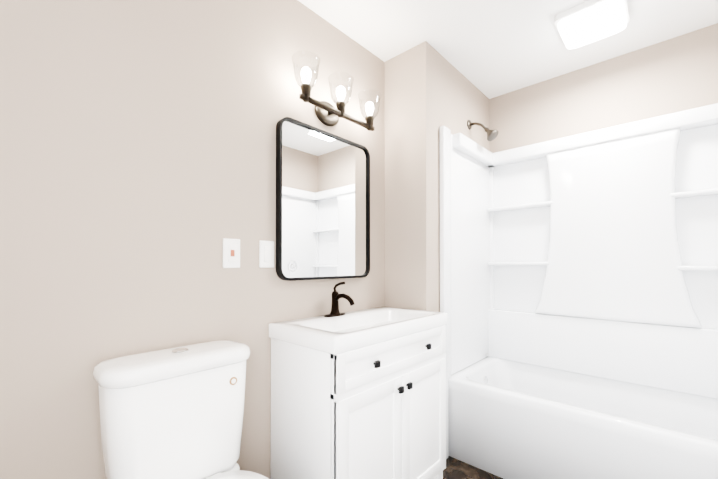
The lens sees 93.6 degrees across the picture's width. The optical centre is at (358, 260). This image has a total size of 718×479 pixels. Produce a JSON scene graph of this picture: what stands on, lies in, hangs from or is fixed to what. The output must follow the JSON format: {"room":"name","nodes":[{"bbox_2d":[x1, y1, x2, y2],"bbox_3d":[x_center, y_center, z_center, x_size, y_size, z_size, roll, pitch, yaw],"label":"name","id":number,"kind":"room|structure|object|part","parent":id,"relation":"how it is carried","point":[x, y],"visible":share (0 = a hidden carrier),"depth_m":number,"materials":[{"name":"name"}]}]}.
{"room":"bathroom","nodes":[
{"label":"bathroom","id":0,"kind":"room"},
{"bbox_2d":[0,0,384,478],"bbox_3d":[-0.331,-0.039,1.569,0.132,2.360,3.355,-1,-1,43],"label":"wall","id":1,"kind":"structure","parent":0,"point":[137,161],"depth_m":1.15,"materials":[{"name":"beige paint"}]},
{"bbox_2d":[223,238,239,267],"bbox_3d":[-0.499,-0.028,1.326,0.011,0.115,0.070,-1,-1,43],"label":"outlet","id":2,"kind":"object","parent":1,"relation":"attached to","point":[231,253],"visible":1,"depth_m":1.32,"materials":[{"name":"white plastic"}]},
{"bbox_2d":[259,240,273,267],"bbox_3d":[-0.393,-0.027,1.443,0.010,0.115,0.070,-1,-1,43],"label":"rocker light switch","id":3,"kind":"object","parent":1,"relation":"attached to","point":[266,254],"visible":1,"depth_m":1.44,"materials":[{"name":"white plastic"}]},
{"bbox_3d":[-0.151,-0.272,1.691,0.030,0.728,0.600,-1,-1,43],"label":"mirror","id":4,"kind":"part","parent":1,"relation":"part of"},
{"bbox_2d":[292,51,380,130],"bbox_3d":[-0.100,-0.786,1.661,0.158,0.205,0.557,-1,-1,43],"label":"sconce","id":5,"kind":"object","parent":1,"relation":"attached to","point":[327,113],"visible":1,"depth_m":1.64,"materials":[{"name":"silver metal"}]},
{"bbox_3d":[-0.234,-0.827,1.492,0.127,0.127,0.127,-1,-1,43],"label":"lamp shade","id":6,"kind":"part","parent":5,"relation":"part of","materials":[{"name":"clear glass"}]},
{"bbox_3d":[-0.234,-0.814,1.492,0.048,0.082,0.048,-1,-1,43],"label":"bulb","id":7,"kind":"part","parent":5,"relation":"part of","materials":[{"name":"white glass"}]},
{"bbox_3d":[-0.088,-0.825,1.651,0.127,0.127,0.127,-1,-1,43],"label":"lamp shade","id":8,"kind":"part","parent":5,"relation":"part of","materials":[{"name":"clear glass"}]},
{"bbox_3d":[-0.088,-0.812,1.651,0.048,0.082,0.048,-1,-1,43],"label":"bulb","id":9,"kind":"part","parent":5,"relation":"part of","materials":[{"name":"white glass"}]},
{"bbox_3d":[0.057,-0.823,1.809,0.127,0.127,0.127,-1,-1,43],"label":"lamp shade","id":10,"kind":"part","parent":5,"relation":"part of","materials":[{"name":"clear glass"}]},
{"bbox_3d":[0.057,-0.810,1.809,0.048,0.082,0.048,-1,-1,43],"label":"bulb","id":11,"kind":"part","parent":5,"relation":"part of","materials":[{"name":"white glass"}]},
{"bbox_2d":[385,41,489,311],"bbox_3d":[0.566,-0.031,2.279,0.290,2.360,0.895,-1,-1,43],"label":"wall","id":12,"kind":"structure","parent":0,"point":[430,90],"depth_m":1.95,"materials":[{"name":"beige paint"}]},
{"bbox_2d":[467,120,498,140],"bbox_3d":[0.810,-0.857,2.197,0.192,0.175,0.080,-1,-1,43],"label":"shower head","id":13,"kind":"object","parent":12,"relation":"attached to","point":[492,135],"visible":1,"depth_m":2.17},
{"bbox_2d":[443,456,502,478],"bbox_3d":[0.325,1.159,0.951,1.915,0.050,3.355,-1,-1,43],"label":"floor","id":14,"kind":"structure","parent":0,"point":[456,469],"depth_m":1.82,"materials":[{"name":"tile"}]},
{"bbox_2d":[93,340,268,478],"bbox_3d":[-0.394,0.709,0.912,0.700,0.850,0.434,-1,-1,43],"label":"toilet","id":15,"kind":"object","parent":14,"relation":"on","point":[173,413],"visible":1,"depth_m":0.99,"materials":[{"name":"white ceramic"}]},
{"bbox_3d":[-0.575,0.318,1.084,0.208,0.051,0.434,-1,-1,43],"label":"lid","id":16,"kind":"part","parent":15,"relation":"part of","materials":[{"name":"white ceramic"}]},
{"bbox_2d":[269,282,446,478],"bbox_3d":[0.046,0.621,1.589,0.442,1.040,0.806,-1,-1,43],"label":"bathroom vanity","id":17,"kind":"object","parent":14,"relation":"on","point":[358,394],"visible":1,"depth_m":1.37,"materials":[{"name":"white paint"}]},
{"bbox_3d":[0.165,0.697,1.470,0.020,0.735,0.770,-1,-1,43],"label":"frame","id":18,"kind":"part","parent":17,"relation":"part of","materials":[{"name":"white paint"}]},
{"bbox_2d":[324,282,354,316],"bbox_3d":[-0.081,0.187,1.632,0.160,0.169,0.136,-1,-1,43],"label":"faucet","id":19,"kind":"object","parent":17,"relation":"on","point":[335,312],"depth_m":1.65,"materials":[{"name":"brown metal"}]},
{"bbox_3d":[0.049,0.773,1.314,0.019,0.555,0.384,-1,-1,43],"label":"door","id":20,"kind":"part","parent":17,"relation":"part of","materials":[{"name":"white paint"}]},
{"bbox_3d":[0.067,0.401,1.306,0.024,0.025,0.025,-1,-1,43],"label":"knob","id":21,"kind":"part","parent":17,"relation":"part of","materials":[{"name":"black metal"}]},
{"bbox_3d":[0.180,0.403,1.460,0.019,0.138,0.770,-1,-1,43],"label":"drawer","id":22,"kind":"part","parent":17,"relation":"part of","materials":[{"name":"white paint"}]},
{"bbox_3d":[0.174,0.544,1.421,0.024,0.025,0.025,-1,-1,43],"label":"knob","id":23,"kind":"part","parent":17,"relation":"part of","materials":[{"name":"black metal"}]},
{"bbox_3d":[0.217,0.545,1.468,0.024,0.025,0.025,-1,-1,43],"label":"knob","id":24,"kind":"part","parent":17,"relation":"part of","materials":[{"name":"black metal"}]},
{"bbox_3d":[0.310,0.777,1.598,0.019,0.555,0.384,-1,-1,43],"label":"door","id":25,"kind":"part","parent":17,"relation":"part of","materials":[{"name":"white paint"}]},
{"bbox_2d":[448,356,717,478],"bbox_3d":[1.263,0.916,1.759,1.421,0.455,0.696,-1,-1,43],"label":"bathtub","id":26,"kind":"object","parent":14,"relation":"on","point":[509,419],"visible":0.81,"depth_m":1.72,"materials":[{"name":"white plastic"}]},
{"bbox_2d":[298,0,717,98],"bbox_3d":[0.325,-1.251,0.979,1.915,0.050,3.355,-1,-1,43],"label":"ceiling","id":27,"kind":"structure","parent":0,"point":[489,49],"depth_m":1.79,"materials":[{"name":"white paint"}]},
{"bbox_2d":[555,0,629,48],"bbox_3d":[1.166,-1.184,1.686,0.280,0.068,0.280,-1,-1,43],"label":"ceiling light","id":28,"kind":"object","parent":27,"relation":"attached to","point":[584,23],"visible":1,"depth_m":1.64,"materials":[{"name":"white plastic"}]},
{"bbox_2d":[489,23,717,152],"bbox_3d":[1.464,-0.033,2.129,1.815,2.360,0.100,-1,-1,43],"label":"wall","id":29,"kind":"structure","parent":0,"point":[674,75],"depth_m":2.01,"materials":[{"name":"beige paint"}]},
{"bbox_2d":[439,103,717,458],"bbox_3d":[1.244,0.180,1.746,1.421,1.926,0.754,-1,-1,43],"label":"tub surround","id":30,"kind":"object","parent":29,"relation":"attached to","point":[594,253],"visible":0.96,"depth_m":1.98,"materials":[{"name":"white plastic"}]}
]}

